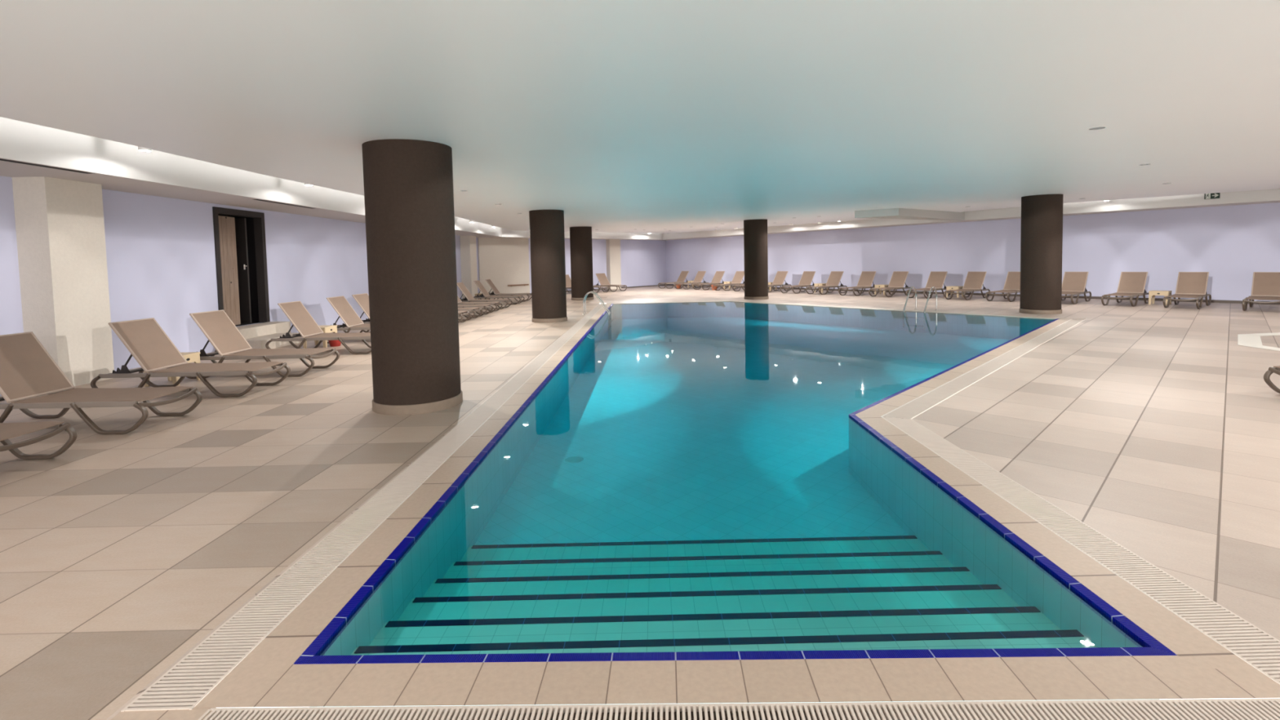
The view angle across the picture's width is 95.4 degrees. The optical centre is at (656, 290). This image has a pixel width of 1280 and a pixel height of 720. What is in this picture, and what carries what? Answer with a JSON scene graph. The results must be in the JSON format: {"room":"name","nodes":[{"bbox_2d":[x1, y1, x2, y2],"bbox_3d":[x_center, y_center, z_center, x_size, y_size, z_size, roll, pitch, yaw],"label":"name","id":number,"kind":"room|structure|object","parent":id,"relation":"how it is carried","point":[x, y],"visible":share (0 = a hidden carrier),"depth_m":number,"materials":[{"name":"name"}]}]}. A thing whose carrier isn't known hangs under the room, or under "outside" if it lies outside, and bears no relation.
{"room":"indoor swimming pool","nodes":[
{"label":"indoor swimming pool","id":0,"kind":"room"},
{"bbox_2d":[0,175,462,395],"bbox_3d":[-9.072,-0.430,13.023,0.200,3.200,32.159,-1,3,0],"label":"wall","id":1,"kind":"structure","parent":0,"point":[161,255],"depth_m":11.05,"materials":[{"name":"purple paint"}]},
{"bbox_2d":[12,176,114,386],"bbox_3d":[-8.725,-0.118,8.595,0.460,3.016,0.840,-1,3,0],"label":"pilaster","id":2,"kind":"object","parent":1,"relation":"attached to","point":[60,224],"visible":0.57,"depth_m":8.37,"materials":[{"name":"beige paint"}]},
{"bbox_2d":[212,206,270,326],"bbox_3d":[-9.355,-0.428,12.606,0.830,2.810,1.530,-1,3,0],"label":"door","id":3,"kind":"structure","parent":1,"relation":"in","point":[239,235],"depth_m":12.93,"materials":[{"name":"brown wood"}]},
{"bbox_2d":[459,235,477,299],"bbox_3d":[-8.833,-1.081,27.405,0.460,3.016,0.950,-1,3,0],"label":"pilaster","id":4,"kind":"object","parent":1,"relation":"attached to","point":[468,242],"visible":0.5,"depth_m":26.96,"materials":[{"name":"beige paint"}]},
{"bbox_2d":[475,237,666,293],"bbox_3d":[-4.383,-1.598,33.948,0.200,3.200,14.087,2,4,45],"label":"wall","id":5,"kind":"structure","parent":0,"point":[642,262],"depth_m":36.77,"materials":[{"name":"purple paint"}]},
{"bbox_2d":[477,237,529,293],"bbox_3d":[-7.889,-1.245,30.235,0.070,3.016,2.920,2,4,45],"label":"pilaster","id":6,"kind":"object","parent":5,"relation":"attached to","point":[504,261],"visible":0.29,"depth_m":30.20,"materials":[{"name":"beige paint"}]},
{"bbox_2d":[507,284,528,286],"bbox_3d":[-7.312,-0.285,30.733,0.098,0.085,1.250,2,4,45],"label":"wall handrail","id":7,"kind":"object","parent":6,"relation":"attached to","point":[517,284],"visible":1,"depth_m":30.72,"materials":[{"name":"brown wood"}]},
{"bbox_2d":[605,239,621,288],"bbox_3d":[-2.616,-1.615,35.373,0.330,3.016,0.860,2,4,45],"label":"pilaster","id":8,"kind":"object","parent":5,"relation":"attached to","point":[613,246],"visible":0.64,"depth_m":35.17,"materials":[{"name":"beige paint"}]},
{"bbox_2d":[565,284,665,291],"bbox_3d":[-3.059,-0.116,35.178,0.019,0.060,10.570,2,4,45],"label":"baseboard","id":9,"kind":"structure","parent":5,"relation":"attached to","point":[653,285],"depth_m":36.90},
{"bbox_2d":[0,0,1279,233],"bbox_3d":[10.917,-2.566,16.445,35.111,0.458,38.983,-1,3,0],"label":"ceiling","id":10,"kind":"structure","parent":0,"point":[615,116],"depth_m":4.83,"materials":[{"name":"grey paint"}]},
{"bbox_2d":[854,208,964,220],"bbox_3d":[9.905,-2.845,21.015,6.258,0.454,1.284,-3,3,-28],"label":"bulkhead","id":11,"kind":"object","parent":10,"relation":"attached to","point":[892,213],"visible":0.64,"depth_m":20.15,"materials":[{"name":"paint"}]},
{"bbox_2d":[1087,126,1107,130],"bbox_3d":[5.170,-1.924,6.830,0.198,0.044,0.198,-1,3,0],"label":"recessed light","id":12,"kind":"object","parent":10,"relation":"in","point":[1102,127],"visible":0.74,"depth_m":6.89,"materials":[{"name":"grey paint"}]},
{"bbox_2d":[0,285,1279,719],"bbox_3d":[9.827,0.529,18.193,38.200,0.001,42.170,-1,3,0],"label":"floor","id":13,"kind":"structure","parent":0,"point":[1150,426],"depth_m":4.71,"materials":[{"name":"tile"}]},
{"bbox_2d":[0,421,77,459],"bbox_3d":[-6.253,1.038,4.824,2.128,1.000,0.752,-1,3,0],"label":"sun lounger","id":14,"kind":"object","parent":13,"relation":"on","point":[7,430],"visible":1,"depth_m":5.08,"materials":[{"name":"plastic"}]},
{"bbox_2d":[0,331,202,434],"bbox_3d":[-6.261,0.964,6.272,2.128,1.000,0.752,-1,3,0],"label":"sun lounger","id":15,"kind":"object","parent":13,"relation":"on","point":[27,370],"visible":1,"depth_m":6.27,"materials":[{"name":"fabric"}]},
{"bbox_2d":[143,351,199,386],"bbox_3d":[-7.119,1.152,8.564,0.470,0.420,0.470,-1,3,0],"label":"side table","id":16,"kind":"object","parent":13,"relation":"on","point":[190,357],"visible":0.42,"depth_m":8.63,"materials":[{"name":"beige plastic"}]},
{"bbox_2d":[90,317,290,397],"bbox_3d":[-6.271,0.881,7.889,2.128,1.000,0.752,-1,3,0],"label":"sun lounger","id":17,"kind":"object","parent":13,"relation":"on","point":[144,339],"visible":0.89,"depth_m":7.78,"materials":[{"name":"fabric"}]},
{"bbox_2d":[185,309,339,378],"bbox_3d":[-6.293,0.814,9.218,2.128,1.000,0.752,-1,3,0],"label":"sun lounger","id":18,"kind":"object","parent":13,"relation":"on","point":[217,326],"visible":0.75,"depth_m":9.13,"materials":[{"name":"fabric"}]},
{"bbox_2d":[236,321,300,348],"bbox_3d":[-8.421,0.969,12.543,1.030,0.430,1.850,-1,3,0],"label":"step","id":19,"kind":"structure","parent":13,"relation":"on","point":[257,335],"depth_m":12.34,"materials":[{"name":"stone"}]},
{"bbox_2d":[265,301,371,354],"bbox_3d":[-6.330,0.705,11.345,2.128,1.000,0.752,-1,3,0],"label":"sun lounger","id":20,"kind":"object","parent":13,"relation":"on","point":[300,318],"visible":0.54,"depth_m":11.20,"materials":[{"name":"fabric"}]},
{"bbox_2d":[302,324,337,348],"bbox_3d":[-7.060,0.963,12.225,0.470,0.420,0.470,-1,3,0],"label":"side table","id":21,"kind":"object","parent":13,"relation":"on","point":[328,328],"visible":0.48,"depth_m":12.11,"materials":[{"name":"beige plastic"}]},
{"bbox_2d":[328,340,341,346],"bbox_3d":[-6.758,1.048,12.231,0.314,0.238,0.314,-1,3,0],"label":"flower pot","id":22,"kind":"object","parent":13,"relation":"on","point":[332,343],"visible":0.27,"depth_m":12.14,"materials":[{"name":"plastic"}]},
{"bbox_2d":[326,295,370,343],"bbox_3d":[-6.360,0.620,13.013,2.128,1.000,0.752,-1,3,0],"label":"sun lounger","id":23,"kind":"object","parent":13,"relation":"on","point":[344,310],"visible":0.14,"depth_m":12.94,"materials":[{"name":"fabric"}]},
{"bbox_2d":[342,293,370,333],"bbox_3d":[-6.380,0.564,14.111,2.128,1.000,0.752,-1,3,0],"label":"sun lounger","id":24,"kind":"object","parent":13,"relation":"on","point":[362,300],"visible":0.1,"depth_m":13.96,"materials":[{"name":"fabric"}]},
{"bbox_2d":[120,303,605,711],"bbox_3d":[-2.013,1.062,12.590,0.268,0.023,20.826,-1,3,-1],"label":"drain grate","id":25,"kind":"object","parent":13,"relation":"on","point":[184,685],"visible":0.91,"depth_m":3.08,"materials":[{"name":"plastic"}]},
{"bbox_2d":[361,138,462,415],"bbox_3d":[-2.877,-0.173,6.884,1.000,3.069,1.000,-1,3,0],"label":"pillar","id":26,"kind":"structure","parent":13,"relation":"on","point":[409,193],"depth_m":6.48,"materials":[{"name":"paint"}]},
{"bbox_2d":[457,310,471,322],"bbox_3d":[-6.420,0.447,16.408,2.128,1.000,0.752,-1,3,0],"label":"sun lounger","id":27,"kind":"object","parent":13,"relation":"on","point":[459,311],"visible":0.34,"depth_m":16.57,"materials":[{"name":"plastic"}]},
{"bbox_2d":[457,306,482,320],"bbox_3d":[-6.442,0.386,17.606,2.128,1.000,0.752,-1,3,0],"label":"sun lounger","id":28,"kind":"object","parent":13,"relation":"on","point":[470,308],"visible":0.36,"depth_m":17.56,"materials":[{"name":"plastic"}]},
{"bbox_2d":[457,304,493,316],"bbox_3d":[-6.464,0.322,18.854,2.128,1.000,0.752,-1,3,0],"label":"sun lounger","id":29,"kind":"object","parent":13,"relation":"on","point":[459,305],"visible":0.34,"depth_m":18.72,"materials":[{"name":"plastic"}]},
{"bbox_2d":[457,295,502,312],"bbox_3d":[-6.486,0.259,20.103,2.128,1.000,0.752,-1,3,0],"label":"sun lounger","id":30,"kind":"object","parent":13,"relation":"on","point":[460,302],"visible":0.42,"depth_m":20.07,"materials":[{"name":"plastic"}]},
{"bbox_2d":[457,282,512,309],"bbox_3d":[-6.513,0.182,21.601,2.128,1.000,0.752,-1,3,0],"label":"sun lounger","id":31,"kind":"object","parent":13,"relation":"on","point":[468,297],"visible":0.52,"depth_m":21.50,"materials":[{"name":"fabric"}]},
{"bbox_2d":[473,280,524,304],"bbox_3d":[-6.552,0.070,23.798,2.128,1.000,0.752,-1,3,0],"label":"sun lounger","id":32,"kind":"object","parent":13,"relation":"on","point":[485,295],"visible":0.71,"depth_m":23.62,"materials":[{"name":"fabric"}]},
{"bbox_2d":[480,279,531,302],"bbox_3d":[-6.582,-0.016,25.495,2.128,1.000,0.752,-1,3,-1],"label":"sun lounger","id":33,"kind":"object","parent":13,"relation":"on","point":[489,282],"visible":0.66,"depth_m":25.30,"materials":[{"name":"plastic"}]},
{"bbox_2d":[528,209,567,323],"bbox_3d":[-3.083,-0.708,16.538,1.000,3.155,1.000,-1,3,0],"label":"pillar","id":34,"kind":"structure","parent":13,"relation":"on","point":[547,236],"depth_m":16.13,"materials":[{"name":"paint"}]},
{"bbox_2d":[565,274,571,293],"bbox_3d":[-4.477,-0.345,31.090,2.128,1.000,0.752,2,4,45],"label":"sun lounger","id":35,"kind":"object","parent":13,"relation":"on","point":[568,282],"visible":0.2,"depth_m":31.55,"materials":[{"name":"plastic"}]},
{"bbox_2d":[569,226,594,300],"bbox_3d":[-3.317,-1.216,25.723,1.000,3.237,1.000,-1,3,0],"label":"pillar","id":36,"kind":"structure","parent":13,"relation":"on","point":[580,237],"depth_m":25.32,"materials":[{"name":"paint"}]},
{"bbox_2d":[582,291,610,329],"bbox_3d":[-1.903,0.634,18.546,0.885,1.222,0.520,-1,3,0],"label":"pool ladder","id":37,"kind":"object","parent":13,"relation":"on","point":[593,292],"visible":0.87,"depth_m":18.33,"materials":[{"name":"silver metal"}]},
{"bbox_2d":[593,285,609,293],"bbox_3d":[-3.563,-0.411,32.013,2.128,1.000,0.752,2,4,45],"label":"sun lounger","id":38,"kind":"object","parent":13,"relation":"on","point":[597,286],"visible":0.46,"depth_m":31.58,"materials":[{"name":"plastic"}]},
{"bbox_2d":[593,273,626,291],"bbox_3d":[-2.663,-0.476,32.921,2.128,1.000,0.752,2,4,45],"label":"sun lounger","id":39,"kind":"object","parent":13,"relation":"on","point":[602,279],"visible":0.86,"depth_m":33.21,"materials":[{"name":"plastic"}]},
{"bbox_2d":[657,271,692,288],"bbox_3d":[1.123,-0.656,34.962,2.128,1.000,0.752,-3,4,-38],"label":"sun lounger","id":40,"kind":"object","parent":13,"relation":"on","point":[683,274],"visible":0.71,"depth_m":35.12,"materials":[{"name":"fabric"}]},
{"bbox_2d":[674,271,709,288],"bbox_3d":[2.060,-0.616,33.805,2.128,1.000,0.752,-3,4,-38],"label":"sun lounger","id":41,"kind":"object","parent":13,"relation":"on","point":[700,275],"visible":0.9,"depth_m":33.99,"materials":[{"name":"fabric"}]},
{"bbox_2d":[687,280,698,288],"bbox_3d":[2.181,-0.380,34.773,0.470,0.420,0.470,-4,4,-39],"label":"side table","id":42,"kind":"object","parent":13,"relation":"on","point":[687,281],"visible":0.44,"depth_m":34.73,"materials":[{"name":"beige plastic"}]},
{"bbox_2d":[692,271,728,289],"bbox_3d":[3.029,-0.574,32.609,2.128,1.000,0.752,-4,4,-39],"label":"sun lounger","id":43,"kind":"object","parent":13,"relation":"on","point":[718,275],"visible":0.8,"depth_m":32.80,"materials":[{"name":"fabric"}]},
{"bbox_2d":[711,284,718,289],"bbox_3d":[3.149,-0.174,31.677,0.380,0.288,0.380,-1,3,0],"label":"flower pot","id":44,"kind":"object","parent":13,"relation":"on","point":[714,286],"visible":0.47,"depth_m":31.57,"materials":[{"name":"ceramic"}]},
{"bbox_2d":[712,271,744,290],"bbox_3d":[4.022,-0.530,31.381,2.128,1.000,0.752,-4,4,-40],"label":"sun lounger","id":45,"kind":"object","parent":13,"relation":"on","point":[737,279],"visible":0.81,"depth_m":31.59,"materials":[{"name":"fabric"}]},
{"bbox_2d":[723,281,735,288],"bbox_3d":[4.068,-0.298,32.442,0.470,0.420,0.470,-4,4,-39],"label":"side table","id":46,"kind":"object","parent":13,"relation":"on","point":[725,282],"visible":0.43,"depth_m":32.27,"materials":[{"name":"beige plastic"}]},
{"bbox_2d":[293,301,1177,706],"bbox_3d":[4.226,1.229,12.739,11.860,0.624,20.690,-1,3,0],"label":"swimming pool","id":47,"kind":"object","parent":13,"relation":"in","point":[668,493],"visible":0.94,"depth_m":4.51,"materials":[{"name":"liquid"}]},
{"bbox_2d":[194,300,1279,707],"bbox_3d":[4.259,0.919,12.721,12.412,0.001,21.166,-1,3,0],"label":"coping","id":48,"kind":"object","parent":47,"relation":"on","point":[1202,668],"visible":1,"depth_m":2.34,"materials":[{"name":"tile"}]},
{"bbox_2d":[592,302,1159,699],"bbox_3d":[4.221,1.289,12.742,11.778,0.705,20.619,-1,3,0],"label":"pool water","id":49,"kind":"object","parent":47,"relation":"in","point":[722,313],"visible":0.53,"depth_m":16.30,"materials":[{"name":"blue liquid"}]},
{"bbox_2d":[198,697,1279,719],"bbox_3d":[0.337,1.556,2.039,4.056,0.023,0.268,-1,3,1],"label":"drain grate","id":50,"kind":"object","parent":13,"relation":"on","point":[1185,708],"visible":1,"depth_m":2.14,"materials":[{"name":"plastic"}]},
{"bbox_2d":[732,284,768,291],"bbox_3d":[4.922,-0.491,30.270,2.128,1.000,0.752,-4,4,-39],"label":"sun lounger","id":51,"kind":"object","parent":13,"relation":"on","point":[742,285],"visible":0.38,"depth_m":29.76,"materials":[{"name":"plastic"}]},
{"bbox_2d":[743,218,768,299],"bbox_3d":[4.092,-1.296,23.989,1.000,3.280,1.000,-1,3,0],"label":"pillar","id":52,"kind":"structure","parent":13,"relation":"on","point":[755,231],"depth_m":23.59,"materials":[{"name":"paint"}]},
{"bbox_2d":[768,271,791,292],"bbox_3d":[5.809,-0.453,29.174,2.128,1.000,0.752,-3,4,-39],"label":"sun lounger","id":53,"kind":"object","parent":13,"relation":"on","point":[780,276],"visible":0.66,"depth_m":29.47,"materials":[{"name":"plastic"}]},
{"bbox_2d":[779,271,818,293],"bbox_3d":[6.859,-0.407,27.877,2.128,1.000,0.752,-4,4,-40],"label":"sun lounger","id":54,"kind":"object","parent":13,"relation":"on","point":[806,278],"visible":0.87,"depth_m":28.12,"materials":[{"name":"plastic"}]},
{"bbox_2d":[813,283,828,293],"bbox_3d":[7.834,-0.130,27.710,0.470,0.420,0.470,-4,4,-39],"label":"side table","id":55,"kind":"object","parent":13,"relation":"on","point":[815,284],"visible":0.77,"depth_m":27.55,"materials":[{"name":"beige plastic"}]},
{"bbox_2d":[805,271,847,294],"bbox_3d":[7.809,-0.366,26.702,2.128,1.000,0.752,-3,4,-37],"label":"sun lounger","id":56,"kind":"object","parent":13,"relation":"on","point":[834,278],"visible":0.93,"depth_m":26.90,"materials":[{"name":"plastic"}]},
{"bbox_2d":[838,271,879,296],"bbox_3d":[8.852,-0.321,25.414,2.128,1.000,0.752,-4,4,-40],"label":"sun lounger","id":57,"kind":"object","parent":13,"relation":"on","point":[866,278],"visible":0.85,"depth_m":25.64,"materials":[{"name":"plastic"}]},
{"bbox_2d":[874,284,889,294],"bbox_3d":[9.803,-0.045,25.278,0.470,0.420,0.470,-4,4,-39],"label":"side table","id":58,"kind":"object","parent":13,"relation":"on","point":[880,286],"visible":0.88,"depth_m":25.17,"materials":[{"name":"beige plastic"}]},
{"bbox_2d":[868,271,912,297],"bbox_3d":[9.771,-0.281,24.279,2.128,1.000,0.752,-3,4,-38],"label":"sun lounger","id":59,"kind":"object","parent":13,"relation":"on","point":[898,279],"visible":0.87,"depth_m":24.49,"materials":[{"name":"plastic"}]},
{"bbox_2d":[902,286,937,328],"bbox_3d":[7.926,0.491,17.499,0.885,1.222,0.720,-4,4,-40],"label":"pool ladder","id":60,"kind":"object","parent":13,"relation":"on","point":[911,287],"visible":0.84,"depth_m":17.50,"materials":[{"name":"silver metal"}]},
{"bbox_2d":[906,271,951,298],"bbox_3d":[10.778,-0.237,23.035,2.128,1.000,0.752,-3,4,-38],"label":"sun lounger","id":61,"kind":"object","parent":13,"relation":"on","point":[935,279],"visible":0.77,"depth_m":23.26,"materials":[{"name":"plastic"}]},
{"bbox_2d":[946,285,963,297],"bbox_3d":[11.733,0.039,22.892,0.470,0.420,0.470,-4,4,-39],"label":"side table","id":62,"kind":"object","parent":13,"relation":"on","point":[950,287],"visible":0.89,"depth_m":22.77,"materials":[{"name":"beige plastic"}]},
{"bbox_2d":[943,271,990,300],"bbox_3d":[11.696,-0.197,21.901,2.128,1.000,0.752,-3,4,-38],"label":"sun lounger","id":63,"kind":"object","parent":13,"relation":"on","point":[974,281],"visible":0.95,"depth_m":22.11,"materials":[{"name":"plastic"}]},
{"bbox_2d":[882,319,1083,418],"bbox_3d":[6.377,1.021,10.117,0.268,0.023,11.559,2,4,43],"label":"drain grate","id":64,"kind":"object","parent":13,"relation":"on","point":[915,407],"visible":0.95,"depth_m":7.78,"materials":[{"name":"plastic"}]},
{"bbox_2d":[985,271,1020,302],"bbox_3d":[12.595,-0.158,20.790,2.128,1.000,0.752,-3,4,-38],"label":"sun lounger","id":65,"kind":"object","parent":13,"relation":"on","point":[1012,283],"visible":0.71,"depth_m":21.09,"materials":[{"name":"plastic"}]},
{"bbox_2d":[1018,194,1062,314],"bbox_3d":[10.656,-1.015,16.131,1.000,3.261,1.000,-1,3,0],"label":"pillar","id":66,"kind":"structure","parent":13,"relation":"on","point":[1042,215],"depth_m":15.75,"materials":[{"name":"paint"}]},
{"bbox_2d":[1061,271,1091,304],"bbox_3d":[13.733,-0.109,19.384,2.128,1.000,0.752,-4,4,-40],"label":"sun lounger","id":67,"kind":"object","parent":13,"relation":"on","point":[1073,283],"visible":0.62,"depth_m":19.67,"materials":[{"name":"plastic"}]},
{"bbox_2d":[880,416,1279,684],"bbox_3d":[2.478,1.415,3.950,0.268,0.023,4.141,-1,3,-1],"label":"drain grate","id":68,"kind":"object","parent":13,"relation":"on","point":[1258,648],"visible":0.92,"depth_m":3.07,"materials":[{"name":"plastic"}]},
{"bbox_2d":[1101,271,1148,306],"bbox_3d":[14.696,-0.067,18.194,2.128,1.000,0.752,-3,4,-38],"label":"sun lounger","id":69,"kind":"object","parent":13,"relation":"on","point":[1131,284],"visible":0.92,"depth_m":18.42,"materials":[{"name":"plastic"}]},
{"bbox_2d":[1148,290,1172,305],"bbox_3d":[15.535,0.216,17.957,0.470,0.420,0.470,-4,4,-39],"label":"side table","id":70,"kind":"object","parent":13,"relation":"on","point":[1152,294],"visible":0.96,"depth_m":17.88,"materials":[{"name":"beige plastic"}]},
{"bbox_2d":[1163,271,1211,309],"bbox_3d":[15.595,-0.028,17.084,2.128,1.000,0.752,-4,4,-39],"label":"sun lounger","id":71,"kind":"object","parent":13,"relation":"on","point":[1189,284],"visible":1,"depth_m":17.34,"materials":[{"name":"plastic"}]},
{"bbox_2d":[1237,332,1279,351],"bbox_3d":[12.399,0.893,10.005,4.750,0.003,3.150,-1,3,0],"label":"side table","id":72,"kind":"object","parent":13,"relation":"on","point":[1245,340],"visible":1,"depth_m":10.50,"materials":[{"name":"white plastic"}]},
{"bbox_2d":[1241,271,1279,311],"bbox_3d":[16.608,0.016,15.833,2.128,1.000,0.752,-4,4,-39],"label":"sun lounger","id":73,"kind":"object","parent":13,"relation":"on","point":[1265,285],"visible":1,"depth_m":16.18,"materials":[{"name":"fabric"}]},
{"bbox_2d":[1263,365,1279,393],"bbox_3d":[7.936,0.682,6.240,2.128,1.000,0.752,-1,3,-2],"label":"sun lounger","id":74,"kind":"object","parent":13,"relation":"on","point":[1276,369],"visible":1,"depth_m":6.55,"materials":[{"name":"plastic"}]},
{"bbox_2d":[0,157,1279,240],"bbox_3d":[8.960,-2.442,17.945,36.083,0.001,41.990,-1,3,0],"label":"ceiling","id":75,"kind":"structure","parent":0,"point":[9,169],"depth_m":10.73,"materials":[{"name":"white paint"}]},
{"bbox_2d":[0,158,95,173],"bbox_3d":[-7.685,-1.537,6.851,0.110,0.007,2.130,-1,3,0],"label":"ceiling vent","id":76,"kind":"object","parent":75,"relation":"in","point":[1,159],"visible":1,"depth_m":7.29,"materials":[{"name":"metal"}]},
{"bbox_2d":[253,199,312,208],"bbox_3d":[-7.756,-1.810,12.204,0.110,0.007,1.950,-1,3,0],"label":"ceiling vent","id":77,"kind":"object","parent":75,"relation":"in","point":[253,199],"visible":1,"depth_m":12.03,"materials":[{"name":"metal"}]},
{"bbox_2d":[0,116,1279,239],"bbox_3d":[9.196,-2.662,17.079,33.657,0.528,40.280,-1,3,0],"label":"cove","id":78,"kind":"object","parent":75,"relation":"attached to","point":[20,140],"visible":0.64,"depth_m":10.74,"materials":[{"name":"white paint"}]},
{"bbox_2d":[1204,192,1220,199],"bbox_3d":[16.473,-2.816,17.259,0.034,0.185,0.335,-4,4,-39],"label":"exit sign","id":79,"kind":"object","parent":78,"relation":"attached to","point":[1215,195],"visible":0.84,"depth_m":17.25,"materials":[{"name":"plastic"}]},
{"bbox_2d":[666,202,1279,301],"bbox_3d":[13.924,-1.383,22.621,0.200,3.200,42.002,-4,4,-39],"label":"wall","id":80,"kind":"structure","parent":0,"point":[1231,243],"depth_m":22.42,"materials":[{"name":"purple paint"}]},
{"bbox_2d":[666,284,1279,304],"bbox_3d":[13.869,0.178,22.631,0.019,0.085,42.002,-4,4,-39],"label":"baseboard","id":81,"kind":"structure","parent":80,"relation":"attached to","point":[898,291],"depth_m":20.91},
{"bbox_3d":[9.706,-3.019,18.085,38.300,0.100,42.320,-1,3,0],"label":"cove","id":82,"kind":"object","parent":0,"visible":0},
{"bbox_2d":[137,146,151,151],"bbox_3d":[-6.980,-2.037,7.926,0.136,0.260,0.136,-1,3,0],"label":"recessed light","id":83,"kind":"object","parent":82,"relation":"attached to","point":[140,148],"visible":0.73,"depth_m":7.89,"materials":[{"name":"white paint"}]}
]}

